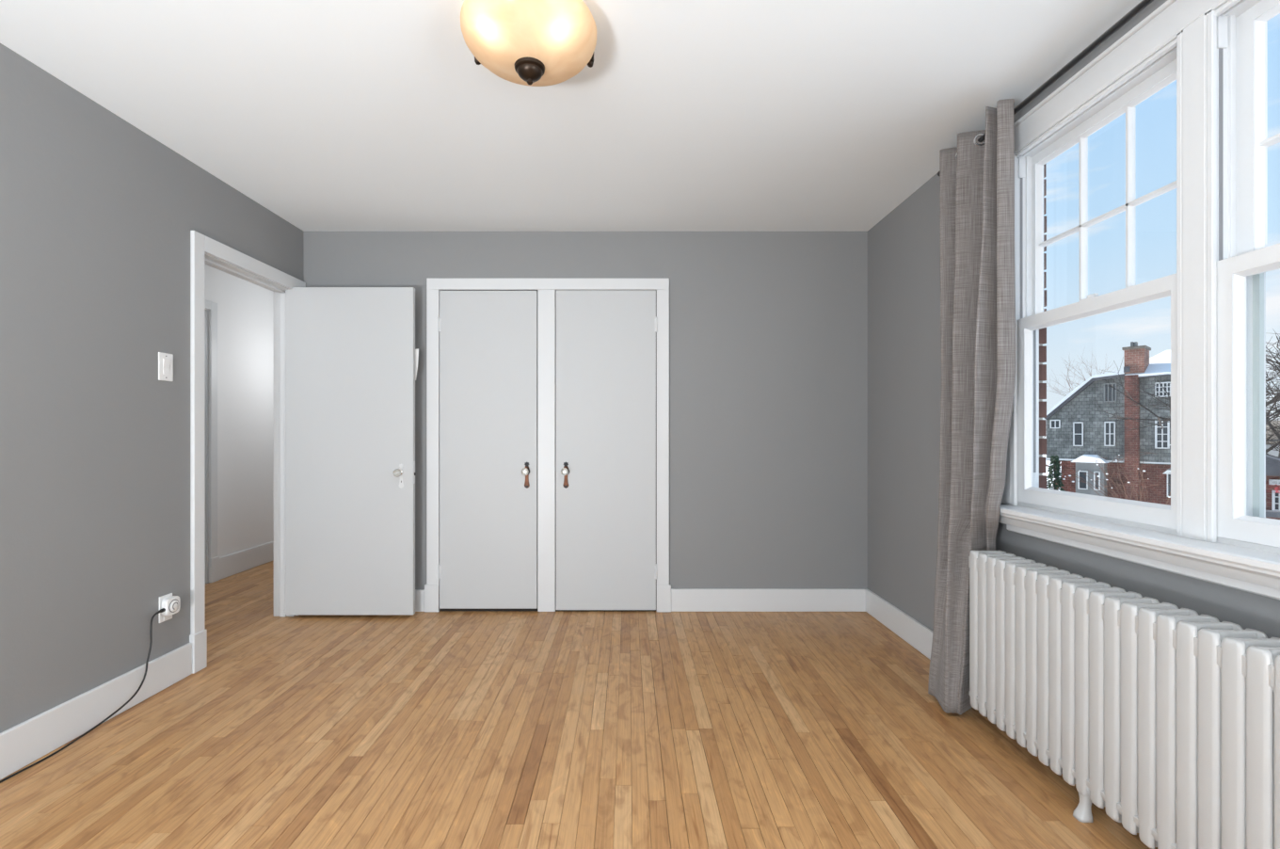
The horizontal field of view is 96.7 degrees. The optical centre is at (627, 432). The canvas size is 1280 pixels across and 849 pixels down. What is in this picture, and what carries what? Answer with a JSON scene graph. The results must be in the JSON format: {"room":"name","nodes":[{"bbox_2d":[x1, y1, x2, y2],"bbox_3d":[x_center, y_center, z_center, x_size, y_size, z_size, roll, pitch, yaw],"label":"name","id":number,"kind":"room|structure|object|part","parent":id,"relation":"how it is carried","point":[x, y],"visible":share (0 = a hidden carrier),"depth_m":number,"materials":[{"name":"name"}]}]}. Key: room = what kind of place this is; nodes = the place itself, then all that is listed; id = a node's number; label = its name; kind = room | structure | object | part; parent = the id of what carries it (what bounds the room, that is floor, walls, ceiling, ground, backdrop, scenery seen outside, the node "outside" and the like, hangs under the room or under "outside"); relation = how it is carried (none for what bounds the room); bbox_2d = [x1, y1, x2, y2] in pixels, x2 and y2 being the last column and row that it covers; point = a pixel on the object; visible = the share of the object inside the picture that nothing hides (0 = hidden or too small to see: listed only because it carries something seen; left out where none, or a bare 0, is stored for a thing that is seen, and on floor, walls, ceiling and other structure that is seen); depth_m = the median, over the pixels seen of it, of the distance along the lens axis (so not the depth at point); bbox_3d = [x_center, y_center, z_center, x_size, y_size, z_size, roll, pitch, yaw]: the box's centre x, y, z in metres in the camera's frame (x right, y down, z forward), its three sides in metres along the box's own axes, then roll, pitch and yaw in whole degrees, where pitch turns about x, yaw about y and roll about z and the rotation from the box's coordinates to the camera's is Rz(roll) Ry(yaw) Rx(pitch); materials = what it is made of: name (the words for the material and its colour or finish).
{"room":"empty bedroom","nodes":[
{"label":"empty bedroom","id":0,"kind":"room"},
{"bbox_2d":[0,43,303,733],"bbox_3d":[-2.138,-0.075,2.300,0.125,2.430,7.200,0,0,0],"label":"wall","id":1,"kind":"structure","parent":0,"point":[98,215],"depth_m":2.20,"materials":[{"name":"grey paint"}]},
{"bbox_2d":[0,642,191,779],"bbox_3d":[-2.066,1.065,0.694,0.018,0.149,3.987,0,0,0],"label":"baseboard","id":2,"kind":"structure","parent":1,"relation":"attached to","point":[24,743],"depth_m":2.16,"materials":[{"name":"white paint"}]},
{"bbox_2d":[158,352,173,381],"bbox_3d":[-2.070,-0.296,2.550,0.011,0.124,0.078,0,0,0],"label":"light switch","id":3,"kind":"object","parent":1,"relation":"attached to","point":[165,360],"visible":1,"depth_m":2.54,"materials":[{"name":"white plastic"}]},
{"bbox_2d":[159,592,172,623],"bbox_3d":[-2.071,0.784,2.550,0.009,0.116,0.072,0,0,0],"label":"wall outlet","id":4,"kind":"object","parent":1,"relation":"attached to","point":[162,618],"visible":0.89,"depth_m":2.53,"materials":[{"name":"white plastic"}]},
{"bbox_2d":[161,595,180,615],"bbox_3d":[-2.049,0.777,2.556,0.034,0.077,0.077,0,0,0],"label":"plug","id":5,"kind":"object","parent":4,"relation":"attached to","point":[171,604],"visible":1,"depth_m":2.54,"materials":[{"name":"white plastic"}]},
{"bbox_2d":[189,230,305,673],"bbox_3d":[-2.126,0.089,3.160,0.153,2.100,0.943,0,0,0],"label":"door frame","id":6,"kind":"structure","parent":1,"relation":"attached to","point":[204,249],"depth_m":2.78,"materials":[{"name":"white paint"}]},
{"bbox_3d":[-2.065,0.004,2.731,0.020,1.931,0.068,0,0,0],"label":"casing","id":7,"kind":"part","parent":6,"relation":"part of","materials":[{"name":"white paint"}]},
{"bbox_3d":[-2.065,-0.922,3.199,0.020,0.078,0.867,0,0,0],"label":"head casing","id":8,"kind":"part","parent":6,"relation":"part of","materials":[{"name":"white paint"}]},
{"bbox_2d":[285,287,415,614],"bbox_3d":[-1.713,0.112,3.481,0.804,2.013,0.094,0,0,0],"label":"door","id":9,"kind":"structure","parent":1,"relation":"in","point":[350,473],"depth_m":3.49,"materials":[{"name":"grey paint"}]},
{"bbox_3d":[-1.398,0.243,3.463,0.049,0.049,0.058,0,0,0],"label":"knob","id":10,"kind":"part","parent":9,"relation":"part of","materials":[{"name":"clear glass"}]},
{"bbox_3d":[-1.318,0.243,3.510,0.002,0.140,0.020,0,0,0],"label":"latch plate","id":11,"kind":"part","parent":9,"relation":"part of","materials":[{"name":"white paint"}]},
{"bbox_2d":[415,348,418,380],"bbox_3d":[-1.323,-0.426,3.535,0.045,0.197,0.015,0,0,0],"label":"paper note","id":12,"kind":"object","parent":9,"relation":"hanging from","point":[416,350],"visible":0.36,"depth_m":3.54,"materials":[{"name":"white paper"}]},
{"bbox_2d":[204,264,273,557],"bbox_3d":[-3.180,-0.075,3.650,1.960,2.430,4.700,0,0,0],"label":"wall","id":13,"kind":"structure","parent":0,"point":[245,309],"depth_m":4.72,"materials":[{"name":"white paint"}]},
{"bbox_2d":[204,299,219,583],"bbox_3d":[-3.227,0.070,3.917,0.146,2.139,0.955,0,0,0],"label":"door frame","id":14,"kind":"structure","parent":13,"relation":"attached to","point":[211,558],"depth_m":4.32,"materials":[{"name":"white paint"}]},
{"bbox_3d":[-3.170,-0.968,3.912,0.020,0.065,0.813,0,0,0],"label":"head casing","id":15,"kind":"part","parent":14,"relation":"part of","materials":[{"name":"white paint"}]},
{"bbox_3d":[-3.170,0.070,4.351,0.020,2.139,0.067,0,0,0],"label":"casing","id":16,"kind":"part","parent":14,"relation":"part of","materials":[{"name":"white paint"}]},
{"bbox_2d":[219,541,273,579],"bbox_3d":[-3.171,1.054,5.150,0.018,0.169,1.500,0,0,0],"label":"baseboard","id":17,"kind":"structure","parent":13,"relation":"attached to","point":[230,565],"depth_m":4.71,"materials":[{"name":"white paint"}]},
{"bbox_2d":[0,0,1142,231],"bbox_3d":[-0.250,-1.340,1.195,3.900,0.100,5.190,0,0,0],"label":"ceiling","id":18,"kind":"structure","parent":0,"point":[327,115],"depth_m":2.19,"materials":[{"name":"white paint"}]},
{"bbox_2d":[460,0,596,86],"bbox_3d":[-0.301,-1.180,1.741,0.413,0.218,0.431,0,0,0],"label":"ceiling lamp","id":19,"kind":"object","parent":18,"relation":"attached to","point":[525,42],"visible":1,"depth_m":1.67,"materials":[{"name":"beige glass"}]},
{"bbox_2d":[0,560,1157,848],"bbox_3d":[-1.272,1.180,2.350,5.615,0.080,7.300,0,0,0],"label":"floor","id":20,"kind":"structure","parent":0,"point":[441,729],"depth_m":2.05,"materials":[{"name":"brown"}]},
{"bbox_2d":[0,608,165,783],"bbox_3d":[-2.030,0.957,1.658,0.064,0.364,1.720,0,0,-2],"label":"power cord","id":21,"kind":"object","parent":20,"relation":"on","point":[162,610],"visible":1,"depth_m":2.24,"materials":[{"name":"black rubber"}]},
{"bbox_2d":[969,550,1279,848],"bbox_3d":[1.399,0.798,1.531,0.148,0.683,1.427,0,0,0],"label":"radiator","id":22,"kind":"object","parent":20,"relation":"on","point":[1163,717],"visible":1,"depth_m":1.51,"materials":[{"name":"white metal"}]},
{"bbox_2d":[303,231,867,589],"bbox_3d":[-0.188,-0.075,3.715,3.775,2.430,0.150,0,0,0],"label":"wall","id":23,"kind":"structure","parent":0,"point":[768,330],"depth_m":3.64,"materials":[{"name":"grey paint"}]},
{"bbox_2d":[415,589,424,611],"bbox_3d":[-1.685,1.069,3.631,0.780,0.139,0.018,0,0,0],"label":"baseboard","id":24,"kind":"structure","parent":23,"relation":"attached to","point":[419,593],"depth_m":3.62,"materials":[{"name":"white paint"}]},
{"bbox_2d":[436,290,537,608],"bbox_3d":[-0.895,0.106,3.595,0.635,2.024,0.080,0,0,0],"label":"door","id":25,"kind":"structure","parent":23,"relation":"in","point":[488,339],"depth_m":3.62,"materials":[{"name":"grey paint"}]},
{"bbox_3d":[-0.645,0.243,3.585,0.049,0.049,0.058,0,0,0],"label":"knob","id":26,"kind":"part","parent":25,"relation":"part of","materials":[{"name":"clear glass"}]},
{"bbox_2d":[424,278,671,611],"bbox_3d":[-0.509,0.077,3.627,1.566,2.124,0.027,0,0,0],"label":"door frame","id":27,"kind":"structure","parent":23,"relation":"attached to","point":[546,288],"depth_m":3.62,"materials":[{"name":"white paint"}]},
{"bbox_3d":[-1.241,0.029,3.629,0.078,1.882,0.022,0,0,0],"label":"casing","id":28,"kind":"part","parent":27,"relation":"part of","materials":[{"name":"white paint"}]},
{"bbox_3d":[-0.509,-0.949,3.629,1.542,0.072,0.022,0,0,0],"label":"head casing","id":29,"kind":"part","parent":27,"relation":"part of","materials":[{"name":"white paint"}]},
{"bbox_3d":[0.223,0.029,3.629,0.078,1.882,0.022,0,0,0],"label":"casing","id":30,"kind":"part","parent":27,"relation":"part of","materials":[{"name":"white paint"}]},
{"bbox_2d":[555,289,658,609],"bbox_3d":[-0.132,0.110,3.595,0.653,2.036,0.080,0,0,0],"label":"door","id":31,"kind":"structure","parent":23,"relation":"in","point":[605,340],"depth_m":3.62,"materials":[{"name":"grey paint"}]},
{"bbox_3d":[-0.397,0.243,3.585,0.049,0.049,0.058,0,0,0],"label":"knob","id":32,"kind":"part","parent":31,"relation":"part of","materials":[{"name":"clear glass"}]},
{"bbox_2d":[671,588,865,611],"bbox_3d":[0.896,1.067,3.631,1.242,0.144,0.018,0,0,0],"label":"baseboard","id":33,"kind":"structure","parent":23,"relation":"attached to","point":[682,600],"depth_m":3.62,"materials":[{"name":"white paint"}]},
{"bbox_2d":[1039,163,1046,488],"bbox_3d":[1.665,1.525,1.320,0.060,6.430,5.240,0,0,0],"label":"wall","id":34,"kind":"structure","parent":0,"point":[1042,331],"depth_m":2.30,"materials":[{"name":"red brick"}]},
{"bbox_2d":[867,0,1279,638],"bbox_3d":[1.577,-0.075,1.170,0.085,2.430,4.940,0,0,0],"label":"wall","id":35,"kind":"structure","parent":0,"point":[904,342],"depth_m":3.02,"materials":[{"name":"grey paint"}]},
{"bbox_2d":[865,588,932,659],"bbox_3d":[1.526,1.067,1.170,0.018,0.144,4.940,0,0,0],"label":"baseboard","id":36,"kind":"structure","parent":35,"relation":"attached to","point":[911,631],"depth_m":3.16,"materials":[{"name":"white paint"}]},
{"bbox_2d":[937,0,1153,175],"bbox_3d":[1.479,-1.193,1.586,0.112,0.060,2.072,0,0,0],"label":"curtain rod","id":37,"kind":"object","parent":35,"relation":"attached to","point":[1143,5],"visible":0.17,"depth_m":1.79,"materials":[{"name":"black metal"}]},
{"bbox_2d":[928,98,1015,714],"bbox_3d":[1.391,-0.056,2.333,0.243,2.352,0.475,0,0,0],"label":"curtain","id":38,"kind":"object","parent":37,"relation":"hanging from","point":[977,179],"visible":0.95,"depth_m":2.30,"materials":[{"name":"fabric"}]},
{"bbox_3d":[1.437,-1.193,1.575,0.019,0.018,2.050,0,0,0],"label":"rod","id":39,"kind":"part","parent":37,"relation":"part of","materials":[{"name":"black metal"}]},
{"bbox_2d":[998,0,1279,600],"bbox_3d":[1.567,-0.408,1.512,0.307,1.584,1.605,0,0,0],"label":"window","id":40,"kind":"structure","parent":35,"relation":"in","point":[1144,515],"depth_m":1.57,"materials":[{"name":"white paint"}]},
{"bbox_3d":[1.520,-0.406,2.270,0.030,1.378,0.070,0,0,0],"label":"casing","id":41,"kind":"part","parent":40,"relation":"part of","materials":[{"name":"white paint"}]},
{"bbox_3d":[1.515,-1.194,1.518,0.040,0.012,1.595,0,0,0],"label":"cap moulding","id":42,"kind":"part","parent":40,"relation":"part of","materials":[{"name":"white paint"}]},
{"bbox_3d":[1.539,-0.087,1.889,0.034,0.711,0.683,0,0,0],"label":"sash","id":43,"kind":"part","parent":40,"relation":"part of","materials":[{"name":"white paint"}]},
{"bbox_3d":[1.601,-0.745,1.889,0.034,0.673,0.683,0,0,0],"label":"sash","id":44,"kind":"part","parent":40,"relation":"part of","materials":[{"name":"white paint"}]},
{"bbox_3d":[1.520,-1.141,1.518,0.030,0.093,1.575,0,0,0],"label":"head casing","id":45,"kind":"part","parent":40,"relation":"part of","materials":[{"name":"white paint"}]},
{"bbox_2d":[1216,0,1279,554],"bbox_3d":[1.570,-0.399,1.142,0.096,1.364,0.676,0,0,0],"label":"window","id":46,"kind":"structure","parent":40,"relation":"attached to","point":[1254,256],"depth_m":1.44,"materials":[{"name":"white paint"}]},
{"bbox_3d":[1.539,-0.087,1.142,0.034,0.711,0.676,0,0,0],"label":"sash","id":47,"kind":"part","parent":46,"relation":"part of","materials":[{"name":"white paint"}]},
{"bbox_3d":[1.601,-0.745,1.142,0.034,0.673,0.676,0,0,0],"label":"sash","id":48,"kind":"part","parent":46,"relation":"part of","materials":[{"name":"white paint"}]},
{"bbox_3d":[1.632,-0.406,1.472,0.012,1.378,0.016,0,0,0],"label":"storm frame","id":49,"kind":"part","parent":40,"relation":"part of","materials":[{"name":"grey"}]},
{"label":"outside","id":50,"kind":"structure","parent":0,"visible":0},
{"bbox_2d":[1042,454,1061,490],"bbox_3d":[60.968,4.890,40.000,118.065,0.300,200.000,0,0,0],"label":"snow ground","id":51,"kind":"structure","parent":50,"point":[1045,456],"depth_m":74.41,"materials":[{"name":"white snow"}]},
{"bbox_2d":[1046,455,1074,491],"bbox_3d":[21.465,2.928,28.593,1.374,3.624,1.394,0,0,0],"label":"evergreen tree","id":52,"kind":"object","parent":51,"relation":"on","point":[1055,477],"visible":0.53,"depth_m":28.48,"materials":[{"name":"green plant"}]},
{"bbox_2d":[1046,353,1112,396],"bbox_3d":[51.213,-2.342,61.321,10.648,14.192,11.268,0,0,0],"label":"bare tree","id":53,"kind":"object","parent":51,"relation":"on","point":[1106,354],"visible":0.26,"depth_m":62.61,"materials":[{"name":"brown plant"}]},
{"bbox_2d":[1044,341,1170,505],"bbox_3d":[26.548,1.480,29.763,5.750,11.981,6.769,0,0,-39],"label":"house","id":54,"kind":"structure","parent":51,"relation":"on","point":[1079,434],"depth_m":28.66,"materials":[{"name":"grey"}]},
{"bbox_3d":[23.064,-0.482,30.679,0.030,0.457,0.460,0,0,-39],"label":"pane","id":55,"kind":"part","parent":54,"relation":"part of","materials":[{"name":"grey glass"}]},
{"bbox_3d":[23.691,0.057,29.900,0.030,1.252,0.414,0,0,-39],"label":"pane","id":56,"kind":"part","parent":54,"relation":"part of","materials":[{"name":"grey glass"}]},
{"bbox_3d":[23.460,2.427,29.309,0.030,0.951,0.391,0,0,-39],"label":"pane","id":57,"kind":"part","parent":54,"relation":"part of","materials":[{"name":"grey glass"}]},
{"bbox_3d":[23.817,2.427,28.866,0.030,0.951,0.247,0,0,-39],"label":"pane","id":58,"kind":"part","parent":54,"relation":"part of","materials":[{"name":"grey glass"}]},
{"bbox_3d":[24.943,1.433,28.416,0.180,0.138,6.683,0,0,-39],"label":"belt trim","id":59,"kind":"part","parent":54,"relation":"part of","materials":[{"name":"white"}]},
{"bbox_3d":[24.498,0.043,28.897,0.030,1.234,0.423,0,0,-39],"label":"pane","id":60,"kind":"part","parent":54,"relation":"part of","materials":[{"name":"grey glass"}]},
{"bbox_3d":[24.509,-2.055,28.883,0.030,0.956,0.505,0,0,-39],"label":"pane","id":61,"kind":"part","parent":54,"relation":"part of","materials":[{"name":"grey glass"}]},
{"bbox_3d":[25.727,0.057,27.370,0.030,1.382,0.516,0,0,-39],"label":"pane","id":62,"kind":"part","parent":54,"relation":"part of","materials":[{"name":"grey glass"}]},
{"bbox_3d":[25.747,-2.093,27.345,0.030,0.702,0.559,0,0,-39],"label":"pane","id":63,"kind":"part","parent":54,"relation":"part of","materials":[{"name":"grey glass"}]},
{"bbox_3d":[25.950,2.466,27.093,0.030,1.166,0.392,0,0,-39],"label":"pane","id":64,"kind":"part","parent":54,"relation":"part of","materials":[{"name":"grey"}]},
{"bbox_2d":[1065,444,1170,505],"bbox_3d":[23.369,2.620,25.459,6.325,4.271,3.890,0,0,0],"label":"shrub","id":65,"kind":"object","parent":51,"relation":"on","point":[1108,474],"visible":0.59,"depth_m":25.73,"materials":[{"name":"brown plant"}]},
{"bbox_2d":[1095,328,1279,458],"bbox_3d":[21.042,0.277,20.069,8.083,9.009,7.836,0,0,-40],"label":"bare tree","id":66,"kind":"object","parent":51,"relation":"on","point":[1276,398],"visible":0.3,"depth_m":19.88,"materials":[{"name":"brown plant"}]},
{"bbox_2d":[1168,454,1279,511],"bbox_3d":[17.244,2.581,15.946,3.520,4.318,2.900,0,0,-43],"label":"brick house","id":67,"kind":"structure","parent":51,"relation":"on","point":[1272,463],"depth_m":14.53,"materials":[{"name":"red brick"}]},
{"bbox_3d":[16.695,1.799,14.408,0.020,0.670,0.500,0,0,-43],"label":"pane","id":68,"kind":"part","parent":67,"relation":"part of","materials":[{"name":"grey glass"}]},
{"bbox_2d":[1265,510,1279,519],"bbox_3d":[15.542,3.256,11.940,0.400,2.967,4.100,0,0,-43],"label":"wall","id":69,"kind":"structure","parent":51,"relation":"on","point":[1270,514],"depth_m":12.79,"materials":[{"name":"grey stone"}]},
{"bbox_2d":[1265,420,1279,456],"bbox_3d":[27.371,2.127,19.279,5.400,5.226,9.800,0,0,-43],"label":"outbuilding","id":70,"kind":"structure","parent":51,"relation":"on","point":[1272,452],"depth_m":20.44,"materials":[{"name":"white"}]}
]}

